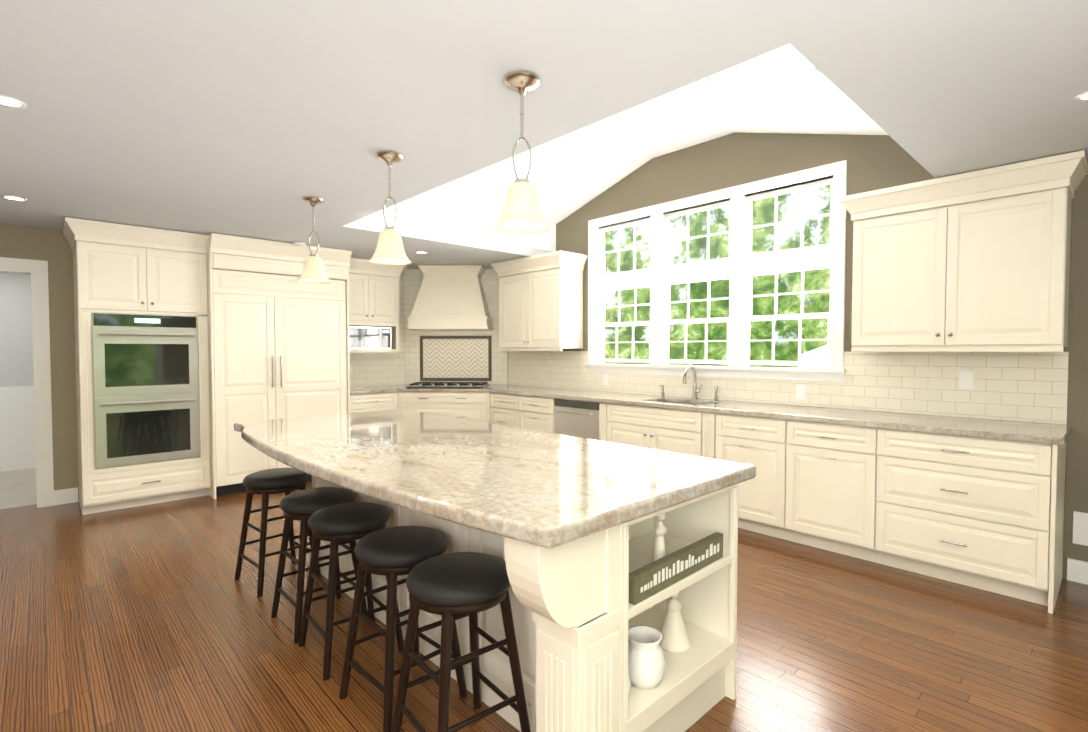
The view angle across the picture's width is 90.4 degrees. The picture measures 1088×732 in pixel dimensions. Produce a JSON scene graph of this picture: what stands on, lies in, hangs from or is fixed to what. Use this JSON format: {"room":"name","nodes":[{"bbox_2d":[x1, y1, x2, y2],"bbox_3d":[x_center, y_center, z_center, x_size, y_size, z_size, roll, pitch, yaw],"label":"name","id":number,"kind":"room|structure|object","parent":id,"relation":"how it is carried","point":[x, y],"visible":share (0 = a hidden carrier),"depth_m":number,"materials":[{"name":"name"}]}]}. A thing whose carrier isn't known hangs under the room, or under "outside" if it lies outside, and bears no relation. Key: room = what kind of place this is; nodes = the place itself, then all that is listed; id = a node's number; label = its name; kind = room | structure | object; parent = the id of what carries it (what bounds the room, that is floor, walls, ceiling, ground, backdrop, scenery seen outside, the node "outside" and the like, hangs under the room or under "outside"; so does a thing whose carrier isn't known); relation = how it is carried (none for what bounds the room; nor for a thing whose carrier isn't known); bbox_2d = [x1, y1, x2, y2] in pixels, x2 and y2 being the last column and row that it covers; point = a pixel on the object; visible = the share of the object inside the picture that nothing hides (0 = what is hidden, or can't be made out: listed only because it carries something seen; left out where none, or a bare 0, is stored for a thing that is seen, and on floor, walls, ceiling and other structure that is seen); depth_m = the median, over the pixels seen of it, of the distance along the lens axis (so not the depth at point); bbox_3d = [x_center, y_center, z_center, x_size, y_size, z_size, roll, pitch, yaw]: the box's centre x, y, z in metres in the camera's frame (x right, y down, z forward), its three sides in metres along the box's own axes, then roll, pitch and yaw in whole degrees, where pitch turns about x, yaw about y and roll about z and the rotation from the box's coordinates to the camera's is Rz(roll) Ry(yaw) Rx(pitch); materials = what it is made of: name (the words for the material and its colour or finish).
{"room":"kitchen","nodes":[
{"label":"kitchen","id":0,"kind":"room"},
{"bbox_2d":[0,272,35,471],"bbox_3d":[-5.654,-0.045,5.156,2.570,2.520,2.150,-2,2,-43],"label":"wall","id":1,"kind":"structure","parent":0,"point":[17,434],"depth_m":6.15,"materials":[{"name":"paint"}]},
{"bbox_2d":[0,224,401,501],"bbox_3d":[-4.170,-0.040,4.969,8.500,2.520,0.150,-2,2,-43],"label":"wall","id":2,"kind":"structure","parent":0,"point":[52,247],"depth_m":4.77,"materials":[{"name":"beige paint"}]},
{"bbox_2d":[0,257,53,507],"bbox_3d":[-4.788,0.167,4.383,1.160,2.140,0.170,-2,2,-43],"label":"door frame","id":3,"kind":"structure","parent":2,"relation":"attached to","point":[37,270],"depth_m":4.68,"materials":[{"name":"white paint"}]},
{"bbox_2d":[350,270,404,386],"bbox_3d":[-2.207,-0.500,6.688,1.047,1.499,0.006,-2,2,-43],"label":"tile backsplash","id":4,"kind":"structure","parent":2,"relation":"attached to","point":[373,369],"depth_m":6.85,"materials":[{"name":"beige tile"}]},
{"bbox_2d":[350,364,352,373],"bbox_3d":[-2.355,0.037,6.552,0.070,0.115,0.008,-2,2,-43],"label":"switch plate","id":5,"kind":"object","parent":4,"relation":"attached to","point":[351,368],"visible":0.61,"depth_m":6.56,"materials":[{"name":"white plastic"}]},
{"bbox_2d":[404,350,507,384],"bbox_3d":[-1.148,-0.049,7.038,0.960,2.420,0.960,-2,2,-43],"label":"wall","id":6,"kind":"structure","parent":0,"point":[489,384],"depth_m":7.02,"materials":[{"name":"beige tile"}]},
{"bbox_2d":[407,265,492,330],"bbox_3d":[-1.157,-0.846,6.751,0.980,0.796,0.511,0,2,2],"label":"wood range hood","id":7,"kind":"object","parent":6,"relation":"attached to","point":[451,298],"visible":1,"depth_m":6.61,"materials":[{"name":"beige paint"}]},
{"bbox_2d":[404,269,506,383],"bbox_3d":[-1.149,-0.510,7.022,1.346,1.499,0.006,0,2,2],"label":"tile backsplash","id":8,"kind":"structure","parent":6,"relation":"attached to","point":[413,279],"depth_m":7.02,"materials":[{"name":"beige tile"}]},
{"bbox_2d":[420,336,491,380],"bbox_3d":[-1.149,-0.099,7.027,0.940,0.590,0.005,0,2,1],"label":"frame","id":9,"kind":"object","parent":6,"relation":"attached to","point":[455,358],"visible":1,"depth_m":7.03,"materials":[{"name":"tile"}]},
{"bbox_2d":[0,468,1087,731],"bbox_3d":[-1.744,1.344,2.416,8.500,0.100,11.350,-2,2,-43],"label":"floor","id":10,"kind":"structure","parent":0,"point":[156,617],"depth_m":2.51,"materials":[{"name":"brown wood"}]},
{"bbox_2d":[62,217,406,514],"bbox_3d":[-2.822,-0.003,5.557,3.120,2.412,0.822,-2,2,-43],"label":"tall cabinet","id":11,"kind":"object","parent":10,"relation":"on","point":[124,269],"visible":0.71,"depth_m":4.81,"materials":[{"name":"beige paint"}]},
{"bbox_2d":[92,312,199,468],"bbox_3d":[-3.409,0.199,4.668,0.740,1.290,0.097,-2,2,-43],"label":"double wall oven","id":12,"kind":"object","parent":11,"relation":"in","point":[146,388],"visible":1,"depth_m":4.66,"materials":[{"name":"silver glass"}]},
{"bbox_2d":[349,326,391,348],"bbox_3d":[-2.169,-0.333,6.459,0.610,0.270,0.339,-2,2,-43],"label":"microwave oven","id":13,"kind":"object","parent":11,"relation":"in","point":[363,337],"visible":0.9,"depth_m":6.38,"materials":[{"name":"silver metal"}]},
{"bbox_2d":[234,468,320,596],"bbox_3d":[-1.590,0.951,3.221,0.364,0.640,0.365,1,2,41],"label":"counter stool","id":14,"kind":"object","parent":10,"relation":"on","point":[267,482],"visible":0.85,"depth_m":3.12,"materials":[{"name":"black leather"}]},
{"bbox_2d":[212,269,346,496],"bbox_3d":[-2.799,0.146,5.624,1.244,2.110,0.769,-2,2,-43],"label":"built-in refrigerator","id":15,"kind":"object","parent":10,"relation":"on","point":[279,346],"visible":0.77,"depth_m":5.27,"materials":[{"name":"beige paint"}]},
{"bbox_2d":[271,487,367,642],"bbox_3d":[-1.145,0.965,2.749,0.365,0.640,0.364,-2,2,-43],"label":"counter stool","id":16,"kind":"object","parent":10,"relation":"on","point":[302,506],"visible":0.75,"depth_m":2.66,"materials":[{"name":"black leather"}]},
{"bbox_2d":[312,476,355,598],"bbox_3d":[-0.969,0.831,3.417,0.760,0.870,0.667,-2,2,-43],"label":"base cabinet","id":17,"kind":"object","parent":10,"relation":"on","point":[345,561],"depth_m":3.09,"materials":[{"name":"beige paint"}]},
{"bbox_2d":[298,502,403,679],"bbox_3d":[-0.883,0.973,2.466,0.382,0.640,0.381,-2,2,-43],"label":"counter stool","id":18,"kind":"object","parent":10,"relation":"on","point":[334,525],"visible":0.77,"depth_m":2.37,"materials":[{"name":"black leather"}]},
{"bbox_2d":[352,491,407,639],"bbox_3d":[-0.599,0.842,3.022,0.760,0.870,0.712,-2,2,-43],"label":"base cabinet","id":19,"kind":"object","parent":10,"relation":"on","point":[396,518],"depth_m":2.63,"materials":[{"name":"beige paint"}]},
{"bbox_2d":[339,526,467,731],"bbox_3d":[-0.553,0.983,2.117,0.382,0.640,0.381,-2,2,-43],"label":"counter stool","id":20,"kind":"object","parent":10,"relation":"on","point":[392,553],"visible":0.85,"depth_m":2.02,"materials":[{"name":"black leather"}]},
{"bbox_2d":[404,508,479,693],"bbox_3d":[-0.214,0.854,2.610,0.760,0.870,0.712,-2,2,-43],"label":"base cabinet","id":21,"kind":"object","parent":10,"relation":"on","point":[461,538],"depth_m":2.24,"materials":[{"name":"beige paint"}]},
{"bbox_2d":[234,408,755,547],"bbox_3d":[-0.601,0.391,2.692,1.256,0.050,2.830,-2,2,-43],"label":"countertop","id":22,"kind":"structure","parent":21,"relation":"on","point":[542,489],"depth_m":2.01,"materials":[{"name":"beige stone"}]},
{"bbox_2d":[396,392,490,422],"bbox_3d":[-1.159,0.729,6.748,1.398,0.880,1.398,-2,2,-43],"label":"base cabinet","id":23,"kind":"object","parent":10,"relation":"on","point":[475,406],"visible":0.25,"depth_m":6.27,"materials":[{"name":"beige paint"}]},
{"bbox_2d":[350,384,525,394],"bbox_3d":[-1.380,0.275,6.524,2.000,0.039,1.392,-2,2,-43],"label":"countertop","id":24,"kind":"structure","parent":23,"relation":"on","point":[378,389],"depth_m":6.27,"materials":[{"name":"beige stone"}]},
{"bbox_2d":[407,382,488,387],"bbox_3d":[-1.162,0.231,6.638,0.910,0.042,0.530,0,2,2],"label":"gas cooktop","id":25,"kind":"object","parent":24,"relation":"on","point":[451,385],"visible":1,"depth_m":6.45,"materials":[{"name":"black metal"}]},
{"bbox_2d":[391,552,530,731],"bbox_3d":[-0.281,0.992,1.823,0.365,0.640,0.364,-1,2,-39],"label":"counter stool","id":26,"kind":"object","parent":10,"relation":"on","point":[450,588],"visible":0.98,"depth_m":1.77,"materials":[{"name":"black leather"}]},
{"bbox_2d":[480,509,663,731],"bbox_3d":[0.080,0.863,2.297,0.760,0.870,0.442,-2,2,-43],"label":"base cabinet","id":27,"kind":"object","parent":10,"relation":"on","point":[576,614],"depth_m":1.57,"materials":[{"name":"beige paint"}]},
{"bbox_2d":[652,513,666,561],"bbox_3d":[0.412,0.622,1.921,0.068,0.222,0.068,-2,2,-43],"label":"figurine","id":28,"kind":"object","parent":27,"relation":"in","point":[659,551],"visible":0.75,"depth_m":1.91,"materials":[{"name":"white ceramic"}]},
{"bbox_2d":[629,532,722,604],"bbox_3d":[0.472,0.689,1.873,0.560,0.090,0.038,-2,2,-43],"label":"sign","id":29,"kind":"object","parent":27,"relation":"in","point":[654,578],"visible":1,"depth_m":1.82,"materials":[{"name":"grey wood"}]},
{"bbox_2d":[554,398,600,439],"bbox_3d":[0.519,0.768,5.478,0.682,0.876,0.606,-2,2,-43],"label":"stainless steel dishwasher","id":30,"kind":"object","parent":10,"relation":"on","point":[577,418],"visible":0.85,"depth_m":5.26,"materials":[{"name":"silver metal"}]},
{"bbox_2d":[540,620,731,731],"bbox_3d":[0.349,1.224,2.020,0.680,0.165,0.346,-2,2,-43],"label":"base cabinet","id":31,"kind":"object","parent":10,"relation":"on","point":[592,697],"depth_m":1.68,"materials":[{"name":"beige paint"}]},
{"bbox_2d":[628,673,630,696],"bbox_3d":[0.222,1.013,1.747,0.117,0.130,0.119,-2,2,-43],"label":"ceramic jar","id":32,"kind":"object","parent":31,"relation":"in","point":[629,682],"depth_m":1.72,"materials":[{"name":"white ceramic"}]},
{"bbox_2d":[628,625,665,689],"bbox_3d":[0.342,0.996,1.845,0.143,0.160,0.145,-2,2,-43],"label":"vase","id":33,"kind":"object","parent":31,"relation":"in","point":[646,662],"visible":0.88,"depth_m":1.80,"materials":[{"name":"white ceramic"}]},
{"bbox_2d":[660,592,690,652],"bbox_3d":[0.498,0.960,2.073,0.130,0.217,0.130,-2,2,-43],"label":"figurine","id":34,"kind":"object","parent":31,"relation":"in","point":[673,631],"visible":0.79,"depth_m":2.04,"materials":[{"name":"white ceramic"}]},
{"bbox_2d":[0,0,1087,268],"bbox_3d":[-1.099,-1.151,1.544,8.350,0.100,9.300,-2,2,-43],"label":"ceiling","id":35,"kind":"structure","parent":0,"point":[252,118],"depth_m":2.18,"materials":[{"name":"white paint"}]},
{"bbox_2d":[0,95,26,108],"bbox_3d":[-2.280,-1.120,2.289,0.130,0.004,0.130,-2,2,-43],"label":"recessed light","id":36,"kind":"object","parent":35,"relation":"in","point":[7,101],"visible":1,"depth_m":2.31,"materials":[{"name":"white paint"}]},
{"bbox_2d":[1,196,26,200],"bbox_3d":[-3.675,-1.162,3.749,0.130,0.004,0.130,-2,2,-43],"label":"recessed light","id":37,"kind":"object","parent":35,"relation":"in","point":[13,198],"visible":1,"depth_m":3.75,"materials":[{"name":"white paint"}]},
{"bbox_2d":[293,241,305,246],"bbox_3d":[-2.393,-1.192,5.291,0.118,0.034,0.120,-2,2,-43],"label":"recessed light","id":38,"kind":"object","parent":35,"relation":"attached to","point":[299,244],"visible":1,"depth_m":5.25,"materials":[{"name":"white plastic"}]},
{"bbox_2d":[297,196,331,283],"bbox_3d":[-1.609,-0.878,3.774,0.228,0.574,0.228,-2,2,-43],"label":"pendant light","id":39,"kind":"object","parent":35,"relation":"hanging from","point":[313,271],"visible":1,"depth_m":3.73,"materials":[{"name":"white glass"}]},
{"bbox_2d":[369,151,411,264],"bbox_3d":[-0.837,-0.854,2.935,0.228,0.574,0.228,-2,2,-43],"label":"pendant light","id":40,"kind":"object","parent":35,"relation":"hanging from","point":[389,250],"visible":1,"depth_m":2.89,"materials":[{"name":"white glass"}]},
{"bbox_2d":[493,71,550,233],"bbox_3d":[-0.086,-0.830,2.118,0.228,0.574,0.228,-2,2,-43],"label":"pendant light","id":41,"kind":"object","parent":35,"relation":"hanging from","point":[521,213],"visible":1,"depth_m":2.08,"materials":[{"name":"white glass"}]},
{"bbox_2d":[1074,91,1087,101],"bbox_3d":[2.274,-1.118,2.223,0.130,0.004,0.130,-2,2,-43],"label":"recessed light","id":42,"kind":"object","parent":35,"relation":"in","point":[1082,97],"visible":1,"depth_m":2.25,"materials":[{"name":"white paint"}]},
{"bbox_2d":[364,44,887,250],"bbox_3d":[0.463,-1.681,4.054,2.620,0.815,3.910,-2,2,-43],"label":"ceiling","id":43,"kind":"structure","parent":0,"point":[788,88],"depth_m":4.74,"materials":[{"name":"white paint"}]},
{"bbox_2d":[697,77,709,81],"bbox_3d":[1.006,-1.855,3.483,0.130,0.042,0.126,-2,2,-43],"label":"recessed light","id":44,"kind":"object","parent":43,"relation":"in","point":[707,79],"visible":0.25,"depth_m":3.50,"materials":[{"name":"beige"}]},
{"bbox_2d":[490,392,1065,613],"bbox_3d":[1.219,0.787,4.736,0.666,0.880,4.788,-2,2,-43],"label":"base cabinet","id":45,"kind":"object","parent":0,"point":[986,514],"depth_m":3.34,"materials":[{"name":"beige paint"}]},
{"bbox_2d":[488,386,1071,444],"bbox_3d":[1.232,0.327,4.719,0.652,0.039,4.815,-2,2,-43],"label":"countertop","id":46,"kind":"structure","parent":45,"relation":"on","point":[1054,434],"depth_m":3.68,"materials":[{"name":"beige stone"}]},
{"bbox_2d":[660,385,664,396],"bbox_3d":[1.134,0.236,5.183,0.068,0.116,0.034,-2,2,-43],"label":"soap dispenser pump","id":47,"kind":"object","parent":46,"relation":"on","point":[662,393],"visible":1,"depth_m":5.18,"materials":[{"name":"silver metal"}]},
{"bbox_2d":[682,365,701,398],"bbox_3d":[1.340,0.148,4.866,0.223,0.309,0.110,-2,2,-43],"label":"gooseneck pull-down faucet","id":48,"kind":"object","parent":46,"relation":"on","point":[695,391],"visible":1,"depth_m":4.91,"materials":[{"name":"silver metal"}]},
{"bbox_2d":[714,386,718,400],"bbox_3d":[1.529,0.243,4.785,0.040,0.124,0.040,-2,2,-43],"label":"sprayer","id":49,"kind":"object","parent":46,"relation":"on","point":[716,397],"visible":1,"depth_m":4.77,"materials":[{"name":"silver metal"}]},
{"bbox_2d":[520,132,1087,578],"bbox_3d":[2.055,-0.491,4.414,0.150,3.455,9.150,-2,2,-43],"label":"wall","id":50,"kind":"structure","parent":0,"point":[738,158],"depth_m":4.11,"materials":[{"name":"beige paint"}]},
{"bbox_2d":[491,250,587,350],"bbox_3d":[-0.079,-0.701,6.255,0.428,1.057,1.182,-2,2,-43],"label":"upper cabinet","id":51,"kind":"object","parent":50,"relation":"attached to","point":[540,302],"visible":1,"depth_m":5.99,"materials":[{"name":"beige paint"}]},
{"bbox_2d":[584,160,846,381],"bbox_3d":[1.418,-0.737,5.044,0.210,1.660,2.630,-2,2,-43],"label":"window","id":52,"kind":"structure","parent":50,"relation":"in","point":[740,265],"depth_m":4.72,"materials":[{"name":"white paint"}]},
{"bbox_2d":[508,351,1068,424],"bbox_3d":[1.317,-0.454,5.089,0.006,1.499,5.222,-2,2,-43],"label":"tile backsplash","id":53,"kind":"structure","parent":50,"relation":"attached to","point":[1031,387],"depth_m":3.84,"materials":[{"name":"beige tile"}]},
{"bbox_2d":[602,374,607,384],"bbox_3d":[0.656,0.146,5.801,0.008,0.120,0.074,-2,2,-43],"label":"outlet","id":54,"kind":"object","parent":53,"relation":"attached to","point":[604,376],"depth_m":5.80,"materials":[{"name":"white plastic"}]},
{"bbox_2d":[796,384,805,399],"bbox_3d":[2.050,0.209,4.313,0.008,0.120,0.074,-2,2,-43],"label":"outlet","id":55,"kind":"object","parent":53,"relation":"attached to","point":[800,389],"depth_m":4.31,"materials":[{"name":"white plastic"}]},
{"bbox_2d":[959,371,972,388],"bbox_3d":[2.767,0.091,3.543,0.008,0.120,0.074,-2,2,-43],"label":"outlet","id":56,"kind":"object","parent":53,"relation":"attached to","point":[965,379],"depth_m":3.54,"materials":[{"name":"white plastic"}]},
{"bbox_2d":[839,150,1087,351],"bbox_3d":[2.579,-0.619,3.417,0.428,1.057,1.185,-2,2,-43],"label":"upper cabinet","id":57,"kind":"object","parent":50,"relation":"attached to","point":[976,261],"visible":1,"depth_m":3.23,"materials":[{"name":"beige paint"}]},
{"bbox_2d":[1067,558,1087,584],"bbox_3d":[4.065,1.236,2.194,0.016,0.130,2.790,-2,2,-43],"label":"baseboard","id":58,"kind":"structure","parent":50,"relation":"attached to","point":[1077,570],"depth_m":3.17,"materials":[{"name":"white paint"}]},
{"bbox_2d":[1073,511,1087,545],"bbox_3d":[3.272,0.957,3.033,0.016,0.190,0.430,-2,2,-43],"label":"air vent","id":59,"kind":"object","parent":50,"relation":"in","point":[1080,528],"visible":1,"depth_m":3.16,"materials":[{"name":"white paint"}]},
{"label":"outside","id":60,"kind":"structure","parent":0,"visible":0},
{"bbox_2d":[605,185,829,366],"bbox_3d":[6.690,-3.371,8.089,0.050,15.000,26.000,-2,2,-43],"label":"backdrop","id":61,"kind":"structure","parent":60,"point":[760,206],"depth_m":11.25,"materials":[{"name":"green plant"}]},
{"bbox_3d":[4.591,1.733,6.270,5.700,0.100,26.000,-2,2,-43],"label":"lawn","id":62,"kind":"structure","parent":60,"visible":0},
{"bbox_2d":[798,345,829,367],"bbox_3d":[5.753,0.313,6.085,2.660,2.750,4.660,-2,2,-43],"label":"tent canopy","id":63,"kind":"object","parent":62,"relation":"on","point":[812,353],"depth_m":6.74,"materials":[{"name":"white fabric"}]}
]}

